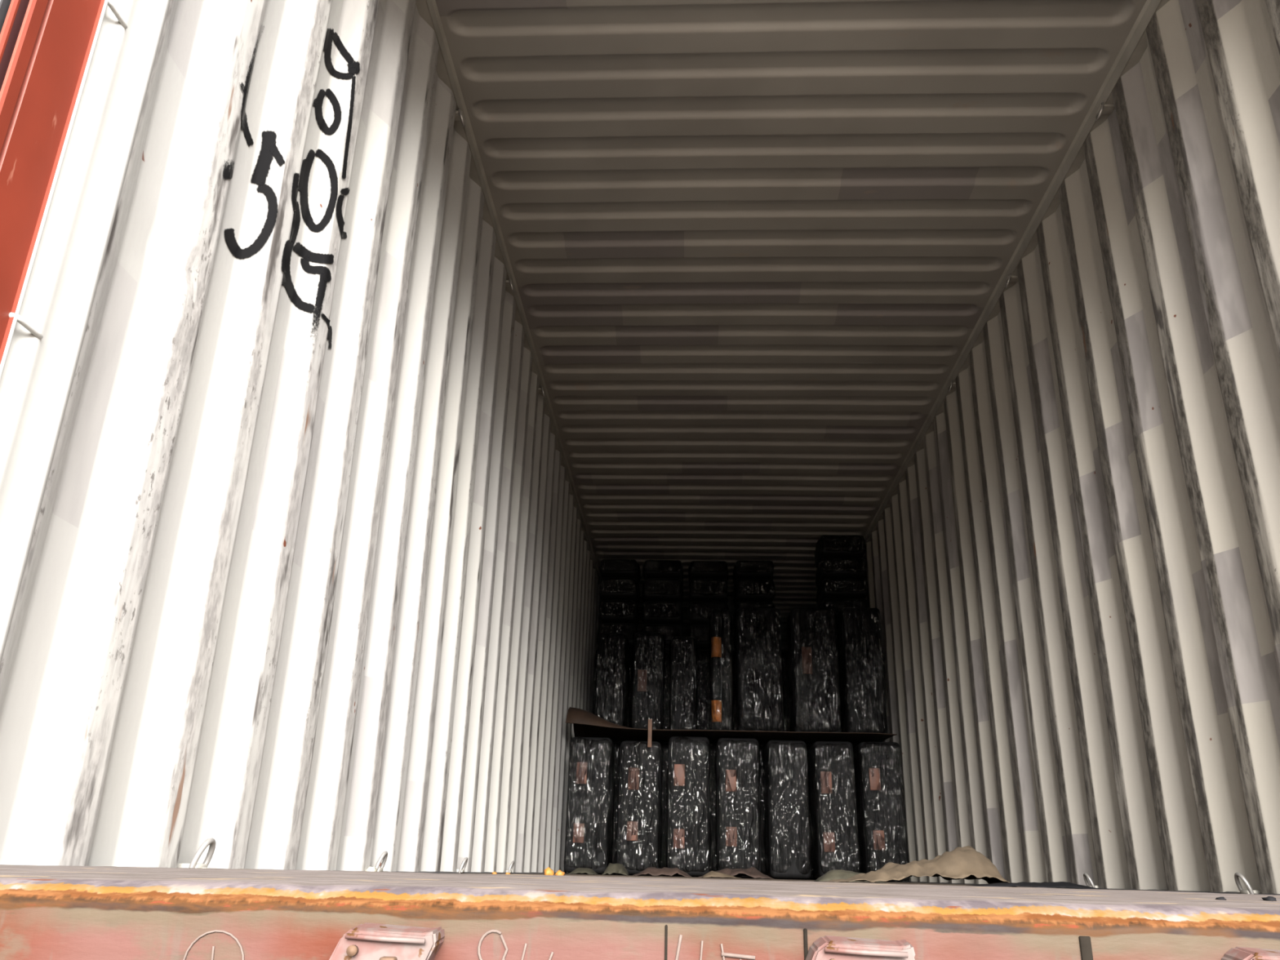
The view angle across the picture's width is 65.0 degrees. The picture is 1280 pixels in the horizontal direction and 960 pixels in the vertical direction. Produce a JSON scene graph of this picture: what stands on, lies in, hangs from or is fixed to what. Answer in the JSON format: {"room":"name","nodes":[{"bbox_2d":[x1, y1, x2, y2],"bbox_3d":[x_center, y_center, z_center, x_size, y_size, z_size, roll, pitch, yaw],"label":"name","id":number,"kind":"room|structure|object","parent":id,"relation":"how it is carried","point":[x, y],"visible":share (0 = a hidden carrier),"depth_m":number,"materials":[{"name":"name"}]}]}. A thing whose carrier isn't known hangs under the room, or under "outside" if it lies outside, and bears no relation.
{"room":"shipping container interior","nodes":[
{"label":"shipping container interior","id":0,"kind":"room"},
{"bbox_2d":[0,0,600,872],"bbox_3d":[-0.538,1.429,7.210,0.046,2.664,11.980,0,-21,3],"label":"wall","id":1,"kind":"structure","parent":0,"point":[309,580],"depth_m":2.26,"materials":[{"name":"metal"}]},
{"bbox_2d":[0,0,170,665],"bbox_3d":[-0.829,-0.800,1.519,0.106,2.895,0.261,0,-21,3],"label":"container door","id":2,"kind":"structure","parent":1,"relation":"attached to","point":[75,75],"depth_m":1.35,"materials":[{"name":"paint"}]},
{"bbox_2d":[177,837,215,867],"bbox_3d":[-0.784,0.657,1.753,0.071,0.064,0.058,0,-21,3],"label":"ring","id":3,"kind":"object","parent":1,"relation":"attached to","point":[211,842],"visible":0.66,"depth_m":1.74,"materials":[{"name":"metal"}]},
{"bbox_2d":[374,850,387,871],"bbox_3d":[-0.737,1.059,2.776,0.071,0.064,0.058,0,-21,3],"label":"ring","id":4,"kind":"object","parent":1,"relation":"attached to","point":[384,855],"visible":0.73,"depth_m":2.77,"materials":[{"name":"metal"}]},
{"bbox_2d":[337,870,569,873],"bbox_3d":[-0.564,2.641,6.747,0.052,0.006,11.950,0,-21,3],"label":"baseboard","id":5,"kind":"structure","parent":1,"relation":"attached to","point":[337,870],"depth_m":3.87,"materials":[{"name":"black metal"}]},
{"bbox_2d":[454,108,465,127],"bbox_3d":[-0.679,-1.333,3.707,0.069,0.057,0.058,0,-21,3],"label":"ring","id":6,"kind":"object","parent":1,"relation":"attached to","point":[459,116],"visible":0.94,"depth_m":3.69,"materials":[{"name":"metal"}]},
{"bbox_2d":[456,857,467,873],"bbox_3d":[-0.690,1.460,3.799,0.071,0.064,0.058,0,-21,3],"label":"ring","id":7,"kind":"object","parent":1,"relation":"attached to","point":[464,864],"visible":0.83,"depth_m":3.78,"materials":[{"name":"metal"}]},
{"bbox_2d":[415,0,601,585],"bbox_3d":[-0.507,0.148,7.672,0.057,0.070,12.065,0,-21,3],"label":"trim","id":8,"kind":"structure","parent":1,"relation":"attached to","point":[428,10],"depth_m":4.29,"materials":[{"name":"grey paint"}]},
{"bbox_2d":[505,278,514,292],"bbox_3d":[-0.630,-0.919,4.761,0.069,0.057,0.058,0,-21,3],"label":"ring","id":9,"kind":"object","parent":1,"relation":"attached to","point":[508,282],"visible":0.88,"depth_m":4.75,"materials":[{"name":"metal"}]},
{"bbox_2d":[506,860,514,873],"bbox_3d":[-0.642,1.867,4.834,0.071,0.064,0.058,0,-21,3],"label":"ring","id":10,"kind":"object","parent":1,"relation":"attached to","point":[512,864],"visible":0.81,"depth_m":4.82,"materials":[{"name":"metal"}]},
{"bbox_2d":[537,386,545,397],"bbox_3d":[-0.582,-0.505,5.816,0.069,0.057,0.058,0,-21,3],"label":"ring","id":11,"kind":"object","parent":1,"relation":"attached to","point":[540,389],"visible":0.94,"depth_m":5.80,"materials":[{"name":"metal"}]},
{"bbox_2d":[0,864,1279,959],"bbox_3d":[0.359,0.491,0.969,2.468,0.184,0.334,0,-21,3],"label":"container sill","id":12,"kind":"structure","parent":1,"relation":"attached to","point":[47,912],"depth_m":0.86,"materials":[{"name":"metal"}]},
{"bbox_2d":[328,922,444,959],"bbox_3d":[-0.213,0.397,0.836,0.092,0.050,0.039,0,-21,3],"label":"bracket","id":13,"kind":"object","parent":12,"relation":"attached to","point":[366,941],"visible":1,"depth_m":0.83,"materials":[{"name":"metal"}]},
{"bbox_2d":[805,935,915,959],"bbox_3d":[0.178,0.400,0.817,0.092,0.050,0.039,0,-21,3],"label":"bracket","id":14,"kind":"object","parent":12,"relation":"attached to","point":[827,947],"visible":1,"depth_m":0.81,"materials":[{"name":"pink metal"}]},
{"bbox_2d":[1215,897,1226,900],"bbox_3d":[0.548,0.396,0.949,0.008,0.004,0.010,0,-21,3],"label":"crumb","id":15,"kind":"object","parent":12,"relation":"on","point":[1217,898],"visible":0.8,"depth_m":0.95,"materials":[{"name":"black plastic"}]},
{"bbox_2d":[1221,946,1279,959],"bbox_3d":[0.514,0.402,0.801,0.092,0.050,0.039,0,-21,3],"label":"bracket","id":16,"kind":"object","parent":12,"relation":"attached to","point":[1237,953],"visible":1,"depth_m":0.81,"materials":[{"name":"pink metal"}]},
{"bbox_2d":[1262,896,1276,901],"bbox_3d":[0.600,0.400,0.955,0.012,0.006,0.012,0,-21,3],"label":"crumb","id":17,"kind":"object","parent":12,"relation":"on","point":[1268,898],"visible":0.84,"depth_m":0.95,"materials":[{"name":"black plastic"}]},
{"bbox_2d":[471,873,1073,888],"bbox_3d":[0.622,2.676,6.682,2.428,0.050,11.965,0,-21,3],"label":"floor","id":18,"kind":"structure","parent":0,"point":[566,874],"depth_m":5.22,"materials":[{"name":"brown wood"}]},
{"bbox_2d":[364,866,377,871],"bbox_3d":[-0.722,1.049,2.696,0.025,0.022,0.024,-9,-24,25],"label":"lump","id":19,"kind":"object","parent":18,"relation":"on","point":[370,868],"visible":0.61,"depth_m":2.69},
{"bbox_2d":[543,866,554,875],"bbox_3d":[-0.339,1.462,3.741,0.038,0.039,0.044,0,-21,3],"label":"peel","id":20,"kind":"object","parent":18,"relation":"on","point":[548,871],"visible":0.73,"depth_m":3.73,"materials":[{"name":"food"}]},
{"bbox_2d":[555,870,564,875],"bbox_3d":[-0.299,1.469,3.738,0.034,0.031,0.031,-11,-25,29],"label":"peel","id":21,"kind":"object","parent":18,"relation":"on","point":[559,872],"visible":0.62,"depth_m":3.73,"materials":[{"name":"food"}]},
{"bbox_2d":[568,867,597,874],"bbox_3d":[-0.331,2.294,5.888,0.167,0.036,0.216,0,-21,3],"label":"paper","id":22,"kind":"object","parent":18,"relation":"on","point":[579,870],"visible":1,"depth_m":5.83,"materials":[{"name":"paper"}]},
{"bbox_2d":[563,737,615,873],"bbox_3d":[-0.337,2.211,6.834,0.327,0.876,0.431,1,-21,3],"label":"wrapped bundle","id":23,"kind":"object","parent":18,"relation":"on","point":[588,842],"visible":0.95,"depth_m":6.67,"materials":[{"name":"black plastic"}]},
{"bbox_2d":[592,648,633,727],"bbox_3d":[-0.233,2.307,8.320,0.346,1.785,0.504,0,-21,3],"label":"wrapped bundle","id":24,"kind":"object","parent":18,"relation":"on","point":[630,679],"visible":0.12,"depth_m":8.32,"materials":[{"name":"black plastic"}]},
{"bbox_2d":[596,622,637,653],"bbox_3d":[-0.194,1.372,8.684,0.356,0.196,0.499,0,-21,3],"label":"wrapped bundle","id":25,"kind":"object","parent":24,"relation":"on","point":[629,630],"visible":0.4,"depth_m":8.48,"materials":[{"name":"black plastic"}]},
{"bbox_2d":[598,600,639,629],"bbox_3d":[-0.186,1.179,8.760,0.351,0.183,0.504,0,-21,3],"label":"wrapped bundle","id":26,"kind":"object","parent":25,"relation":"on","point":[625,611],"visible":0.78,"depth_m":8.54,"materials":[{"name":"black plastic"}]},
{"bbox_2d":[599,577,639,606],"bbox_3d":[-0.175,0.994,8.834,0.349,0.176,0.499,0,-21,3],"label":"wrapped bundle","id":27,"kind":"object","parent":26,"relation":"on","point":[611,588],"visible":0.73,"depth_m":8.62,"materials":[{"name":"black plastic"}]},
{"bbox_2d":[600,559,640,583],"bbox_3d":[-0.171,0.821,8.898,0.346,0.149,0.514,0,-21,3],"label":"wrapped bundle","id":28,"kind":"object","parent":27,"relation":"on","point":[610,568],"visible":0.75,"depth_m":8.68,"materials":[{"name":"black plastic"}]},
{"bbox_2d":[601,862,628,875],"bbox_3d":[-0.144,2.299,5.929,0.157,0.065,0.222,0,-21,3],"label":"paper","id":29,"kind":"object","parent":18,"relation":"on","point":[617,868],"visible":1,"depth_m":5.87,"materials":[{"name":"paper"}]},
{"bbox_2d":[610,741,621,874],"bbox_3d":[-0.274,2.449,7.492,0.342,0.915,0.887,0,-21,3],"label":"wrapped bundle","id":30,"kind":"object","parent":18,"relation":"on","point":[617,744],"visible":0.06,"depth_m":7.09,"materials":[{"name":"black plastic"}]},
{"bbox_2d":[595,632,629,742],"bbox_3d":[-0.224,1.671,8.033,0.258,0.846,0.420,0,-21,3],"label":"wrapped bundle","id":31,"kind":"object","parent":30,"relation":"on","point":[612,658],"visible":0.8,"depth_m":7.89,"materials":[{"name":"black plastic"}]},
{"bbox_2d":[616,740,662,875],"bbox_3d":[0.002,2.218,6.806,0.308,0.854,0.417,0,-21,3],"label":"wrapped bundle","id":32,"kind":"object","parent":18,"relation":"on","point":[639,843],"visible":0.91,"depth_m":6.64,"materials":[{"name":"black plastic"}]},
{"bbox_2d":[631,866,691,876],"bbox_3d":[0.132,2.300,5.895,0.347,0.051,0.272,0,-21,3],"label":"paper","id":33,"kind":"object","parent":18,"relation":"on","point":[653,871],"visible":1,"depth_m":5.82,"materials":[{"name":"brown paper"}]},
{"bbox_2d":[658,742,669,868],"bbox_3d":[0.106,2.451,7.474,0.344,0.914,0.883,0,-21,3],"label":"wrapped bundle","id":34,"kind":"object","parent":18,"relation":"on","point":[664,744],"visible":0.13,"depth_m":7.08,"materials":[{"name":"black plastic"}]},
{"bbox_2d":[631,631,666,729],"bbox_3d":[0.071,1.667,8.023,0.265,0.864,0.421,0,-21,3],"label":"wrapped bundle","id":35,"kind":"object","parent":34,"relation":"on","point":[649,650],"visible":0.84,"depth_m":7.87,"materials":[{"name":"black plastic"}]},
{"bbox_2d":[662,648,671,729],"bbox_3d":[0.149,2.309,8.303,0.346,1.784,0.505,0,-21,3],"label":"wrapped bundle","id":36,"kind":"object","parent":18,"relation":"on","point":[666,697],"visible":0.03,"depth_m":8.25,"materials":[{"name":"black plastic"}]},
{"bbox_2d":[641,623,683,648],"bbox_3d":[0.194,1.379,8.670,0.364,0.187,0.525,0,-21,3],"label":"wrapped bundle","id":37,"kind":"object","parent":36,"relation":"on","point":[668,631],"visible":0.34,"depth_m":8.46,"materials":[{"name":"black plastic"}]},
{"bbox_2d":[641,601,682,626],"bbox_3d":[0.194,1.189,8.741,0.361,0.182,0.502,0,-21,3],"label":"wrapped bundle","id":38,"kind":"object","parent":37,"relation":"on","point":[652,612],"visible":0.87,"depth_m":8.53,"materials":[{"name":"black plastic"}]},
{"bbox_2d":[642,577,683,604],"bbox_3d":[0.202,0.999,8.812,0.359,0.186,0.496,0,-21,3],"label":"wrapped bundle","id":39,"kind":"object","parent":38,"relation":"on","point":[654,589],"visible":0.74,"depth_m":8.60,"materials":[{"name":"black plastic"}]},
{"bbox_2d":[642,560,683,582],"bbox_3d":[0.203,0.825,8.880,0.362,0.148,0.512,0,-21,3],"label":"wrapped bundle","id":40,"kind":"object","parent":39,"relation":"on","point":[651,568],"visible":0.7,"depth_m":8.66,"materials":[{"name":"black plastic"}]},
{"bbox_2d":[665,735,711,875],"bbox_3d":[0.329,2.202,6.797,0.307,0.889,0.427,0,-21,3],"label":"wrapped bundle","id":41,"kind":"object","parent":18,"relation":"on","point":[688,824],"visible":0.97,"depth_m":6.63,"materials":[{"name":"black plastic"}]},
{"bbox_2d":[695,648,711,729],"bbox_3d":[0.527,2.312,8.284,0.343,1.784,0.502,0,-21,3],"label":"wrapped bundle","id":42,"kind":"object","parent":18,"relation":"on","point":[704,707],"visible":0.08,"depth_m":8.25,"materials":[{"name":"black plastic"}]},
{"bbox_3d":[0.591,1.379,8.651,0.354,0.186,0.498,0,-21,3],"label":"wrapped bundle","id":43,"kind":"object","parent":42,"relation":"on","visible":0},
{"bbox_2d":[688,601,728,627],"bbox_3d":[0.595,1.187,8.720,0.363,0.188,0.519,0,-21,3],"label":"wrapped bundle","id":44,"kind":"object","parent":43,"relation":"on","point":[700,612],"visible":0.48,"depth_m":8.51,"materials":[{"name":"black plastic"}]},
{"bbox_2d":[688,578,728,604],"bbox_3d":[0.600,0.996,8.790,0.345,0.184,0.509,0,-21,3],"label":"wrapped bundle","id":45,"kind":"object","parent":44,"relation":"on","point":[700,589],"visible":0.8,"depth_m":8.57,"materials":[{"name":"black plastic"}]},
{"bbox_2d":[688,560,728,582],"bbox_3d":[0.605,0.831,8.862,0.363,0.141,0.510,0,-21,3],"label":"wrapped bundle","id":46,"kind":"object","parent":45,"relation":"on","point":[696,569],"visible":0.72,"depth_m":8.64,"materials":[{"name":"black plastic"}]},
{"bbox_2d":[709,742,716,871],"bbox_3d":[0.484,2.453,7.457,0.343,0.914,0.881,0,-21,3],"label":"wrapped bundle","id":47,"kind":"object","parent":18,"relation":"on","point":[713,785],"visible":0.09,"depth_m":7.05,"materials":[{"name":"black plastic"}]},
{"bbox_2d":[668,636,697,729],"bbox_3d":[0.343,1.684,8.002,0.237,0.824,0.433,0,-21,3],"label":"wrapped bundle","id":48,"kind":"object","parent":47,"relation":"on","point":[682,659],"visible":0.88,"depth_m":7.85,"materials":[{"name":"black plastic"}]},
{"bbox_2d":[701,871,740,878],"bbox_3d":[0.451,2.181,5.550,0.220,0.036,0.171,0,-21,3],"label":"kraft paper","id":49,"kind":"object","parent":18,"relation":"on","point":[712,873],"visible":1,"depth_m":5.50,"materials":[{"name":"beige paper"}]},
{"bbox_2d":[697,866,773,879],"bbox_3d":[0.553,2.278,5.829,0.437,0.064,0.265,0,-21,3],"label":"paper","id":50,"kind":"object","parent":18,"relation":"on","point":[753,872],"visible":0.8,"depth_m":5.76,"materials":[{"name":"brown paper"}]},
{"bbox_2d":[714,737,760,877],"bbox_3d":[0.660,2.204,6.774,0.312,0.886,0.427,0,-21,3],"label":"wrapped bundle","id":51,"kind":"object","parent":18,"relation":"on","point":[737,760],"visible":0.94,"depth_m":6.61,"materials":[{"name":"black plastic"}]},
{"bbox_2d":[759,743,767,875],"bbox_3d":[0.865,2.455,7.435,0.345,0.914,0.887,0,-21,3],"label":"wrapped bundle","id":52,"kind":"object","parent":18,"relation":"on","point":[762,789],"visible":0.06,"depth_m":7.03,"materials":[{"name":"black plastic"}]},
{"bbox_2d":[781,650,790,731],"bbox_3d":[1.286,2.316,8.247,0.342,1.783,0.502,0,-21,3],"label":"wrapped bundle","id":53,"kind":"object","parent":18,"relation":"on","point":[784,653],"visible":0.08,"depth_m":8.22,"materials":[{"name":"black plastic"}]},
{"bbox_2d":[762,740,811,878],"bbox_3d":[0.985,2.211,6.750,0.300,0.870,0.426,0,-21,3],"label":"wrapped bundle","id":54,"kind":"object","parent":18,"relation":"on","point":[787,826],"visible":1,"depth_m":6.58,"materials":[{"name":"black plastic"}]},
{"bbox_2d":[808,741,860,878],"bbox_3d":[1.294,2.211,6.734,0.306,0.874,0.433,0,-21,3],"label":"wrapped bundle","id":55,"kind":"object","parent":18,"relation":"on","point":[834,829],"visible":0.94,"depth_m":6.58,"materials":[{"name":"black plastic"}]},
{"bbox_2d":[813,869,886,883],"bbox_3d":[0.835,1.583,4.014,0.270,0.047,0.219,0,-21,3],"label":"kraft paper","id":56,"kind":"object","parent":18,"relation":"on","point":[838,873],"visible":0.73,"depth_m":3.96,"materials":[{"name":"beige paper"}]},
{"bbox_2d":[853,742,909,880],"bbox_3d":[1.609,2.221,6.750,0.307,0.882,0.423,0,-21,3],"label":"wrapped bundle","id":57,"kind":"object","parent":18,"relation":"on","point":[882,836],"visible":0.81,"depth_m":6.60,"materials":[{"name":"black plastic"}]},
{"bbox_2d":[825,845,1018,887],"bbox_3d":[0.986,1.381,3.608,0.643,0.135,0.316,0,-21,3],"label":"kraft paper","id":58,"kind":"object","parent":18,"relation":"on","point":[965,862],"visible":0.96,"depth_m":3.52,"materials":[{"name":"beige paper"}]},
{"bbox_2d":[969,881,1109,889],"bbox_3d":[1.309,1.339,3.324,0.415,0.021,0.191,0,-21,3],"label":"scrap","id":59,"kind":"object","parent":18,"relation":"on","point":[1057,884],"visible":0.95,"depth_m":3.27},
{"bbox_3d":[1.246,2.458,7.420,0.344,0.915,0.886,0,-21,3],"label":"wrapped bundle","id":60,"kind":"object","parent":18,"relation":"on","visible":0},
{"bbox_2d":[565,706,897,745],"bbox_3d":[0.629,1.775,7.220,2.240,0.179,0.857,0,-21,3],"label":"cardboard sheet","id":61,"kind":"object","parent":60,"relation":"on","point":[585,723],"visible":0.73,"depth_m":7.06,"materials":[{"name":"black cardboard"}]},
{"bbox_2d":[647,719,652,746],"bbox_3d":[0.066,1.699,6.737,0.027,0.185,0.007,0,-21,3],"label":"paper strip","id":62,"kind":"object","parent":61,"relation":"hanging from","point":[650,721],"visible":1,"depth_m":6.73,"materials":[{"name":"beige paper"}]},
{"bbox_2d":[708,608,733,730],"bbox_3d":[0.614,1.475,7.621,0.185,0.949,0.431,0,-21,3],"label":"wrapped bundle","id":63,"kind":"object","parent":61,"relation":"on","point":[721,656],"visible":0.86,"depth_m":7.47,"materials":[{"name":"black plastic"}]},
{"bbox_2d":[733,607,784,731],"bbox_3d":[0.890,1.460,7.567,0.362,0.951,0.433,0,-21,3],"label":"wrapped bundle","id":64,"kind":"object","parent":61,"relation":"on","point":[758,673],"visible":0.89,"depth_m":7.40,"materials":[{"name":"black plastic"}]},
{"bbox_2d":[786,607,841,732],"bbox_3d":[1.306,1.457,7.550,0.372,0.964,0.430,0,-21,3],"label":"wrapped bundle","id":65,"kind":"object","parent":61,"relation":"on","point":[812,633],"visible":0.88,"depth_m":7.38,"materials":[{"name":"black plastic"}]},
{"bbox_2d":[836,607,888,733],"bbox_3d":[1.658,1.460,7.532,0.332,0.960,0.427,0,-21,3],"label":"wrapped bundle","id":66,"kind":"object","parent":61,"relation":"on","point":[860,655],"visible":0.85,"depth_m":7.37,"materials":[{"name":"black plastic"}]},
{"bbox_3d":[1.613,2.460,7.400,0.343,0.912,0.881,0,-21,3],"label":"wrapped bundle","id":67,"kind":"object","parent":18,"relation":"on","visible":0},
{"bbox_3d":[1.632,1.625,7.951,0.392,0.967,0.426,0,-21,3],"label":"wrapped bundle","id":68,"kind":"object","parent":67,"relation":"on","visible":0},
{"bbox_2d":[818,598,868,616],"bbox_3d":[1.639,1.080,8.160,0.390,0.152,0.518,0,-21,3],"label":"wrapped bundle","id":69,"kind":"object","parent":68,"relation":"on","point":[838,604],"visible":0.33,"depth_m":7.94,"materials":[{"name":"black plastic"}]},
{"bbox_2d":[816,578,867,606],"bbox_3d":[1.649,0.925,8.219,0.385,0.150,0.492,0,-21,3],"label":"wrapped bundle","id":70,"kind":"object","parent":69,"relation":"on","point":[857,588],"visible":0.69,"depth_m":8.00,"materials":[{"name":"black plastic"}]},
{"bbox_2d":[815,557,866,587],"bbox_3d":[1.650,0.765,8.278,0.389,0.161,0.500,0,-21,3],"label":"wrapped bundle","id":71,"kind":"object","parent":70,"relation":"on","point":[828,567],"visible":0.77,"depth_m":8.06,"materials":[{"name":"black plastic"}]},
{"bbox_2d":[814,534,865,568],"bbox_3d":[1.656,0.597,8.345,0.384,0.178,0.508,0,-21,3],"label":"wrapped bundle","id":72,"kind":"object","parent":71,"relation":"on","point":[828,545],"visible":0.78,"depth_m":8.12,"materials":[{"name":"black plastic"}]},
{"bbox_2d":[435,0,1146,655],"bbox_3d":[0.680,0.088,7.566,2.428,0.030,12.205,0,-21,3],"label":"ceiling","id":73,"kind":"structure","parent":0,"point":[753,246],"depth_m":4.40,"materials":[{"name":"paint"}]},
{"bbox_2d":[862,0,1279,893],"bbox_3d":[1.842,1.433,7.068,0.042,2.664,12.040,0,-21,3],"label":"wall","id":74,"kind":"structure","parent":0,"point":[1073,580],"depth_m":3.47,"materials":[{"name":"metal"}]},
{"bbox_2d":[947,381,955,392],"bbox_3d":[1.773,-0.523,5.661,0.069,0.057,0.058,0,-21,3],"label":"ring","id":75,"kind":"object","parent":74,"relation":"attached to","point":[952,384],"visible":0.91,"depth_m":5.65,"materials":[{"name":"metal"}]},
{"bbox_2d":[1004,273,1018,288],"bbox_3d":[1.726,-0.919,4.652,0.069,0.057,0.058,0,-21,3],"label":"ring","id":76,"kind":"object","parent":74,"relation":"attached to","point":[1010,277],"visible":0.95,"depth_m":4.64,"materials":[{"name":"metal"}]},
{"bbox_2d":[863,0,1169,543],"bbox_3d":[1.871,0.163,7.557,0.057,0.070,12.065,0,-21,3],"label":"trim","id":77,"kind":"structure","parent":74,"relation":"attached to","point":[1135,44],"depth_m":4.23,"materials":[{"name":"grey paint"}]},
{"bbox_2d":[886,880,1279,894],"bbox_3d":[1.809,2.655,6.633,0.052,0.007,11.950,0,-21,3],"label":"baseboard","id":78,"kind":"structure","parent":74,"relation":"attached to","point":[1225,892],"depth_m":3.17,"materials":[{"name":"black metal"}]},
{"bbox_2d":[1083,872,1098,888],"bbox_3d":[1.664,1.471,3.671,0.071,0.063,0.058,0,-21,3],"label":"ring","id":79,"kind":"object","parent":74,"relation":"attached to","point":[1086,875],"visible":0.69,"depth_m":3.66,"materials":[{"name":"metal"}]},
{"bbox_2d":[1095,102,1114,120],"bbox_3d":[1.679,-1.324,3.619,0.069,0.057,0.058,0,-21,3],"label":"ring","id":80,"kind":"object","parent":74,"relation":"attached to","point":[1107,108],"visible":1,"depth_m":3.61,"materials":[{"name":"metal"}]},
{"bbox_2d":[1234,871,1261,893],"bbox_3d":[1.617,1.072,2.654,0.071,0.063,0.058,0,-21,3],"label":"ring","id":81,"kind":"object","parent":74,"relation":"attached to","point":[1250,891],"visible":0.84,"depth_m":2.64,"materials":[{"name":"metal"}]},
{"bbox_3d":[0.988,1.380,8.629,0.356,0.191,0.512,0,-21,3],"label":"wrapped bundle","id":82,"kind":"object","parent":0,"visible":0},
{"bbox_2d":[733,601,775,627],"bbox_3d":[0.992,1.187,8.706,0.357,0.180,0.498,0,-21,3],"label":"wrapped bundle","id":83,"kind":"object","parent":82,"relation":"on","point":[740,604],"visible":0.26,"depth_m":8.50,"materials":[{"name":"black plastic"}]},
{"bbox_2d":[733,578,775,608],"bbox_3d":[0.988,1.001,8.777,0.370,0.180,0.524,0,-21,3],"label":"wrapped bundle","id":84,"kind":"object","parent":83,"relation":"on","point":[744,589],"visible":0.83,"depth_m":8.55,"materials":[{"name":"black plastic"}]},
{"bbox_2d":[733,560,774,584],"bbox_3d":[0.998,0.829,8.843,0.354,0.148,0.505,0,-21,3],"label":"wrapped bundle","id":85,"kind":"object","parent":84,"relation":"on","point":[761,570],"visible":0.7,"depth_m":8.63,"materials":[{"name":"black plastic"}]}
]}

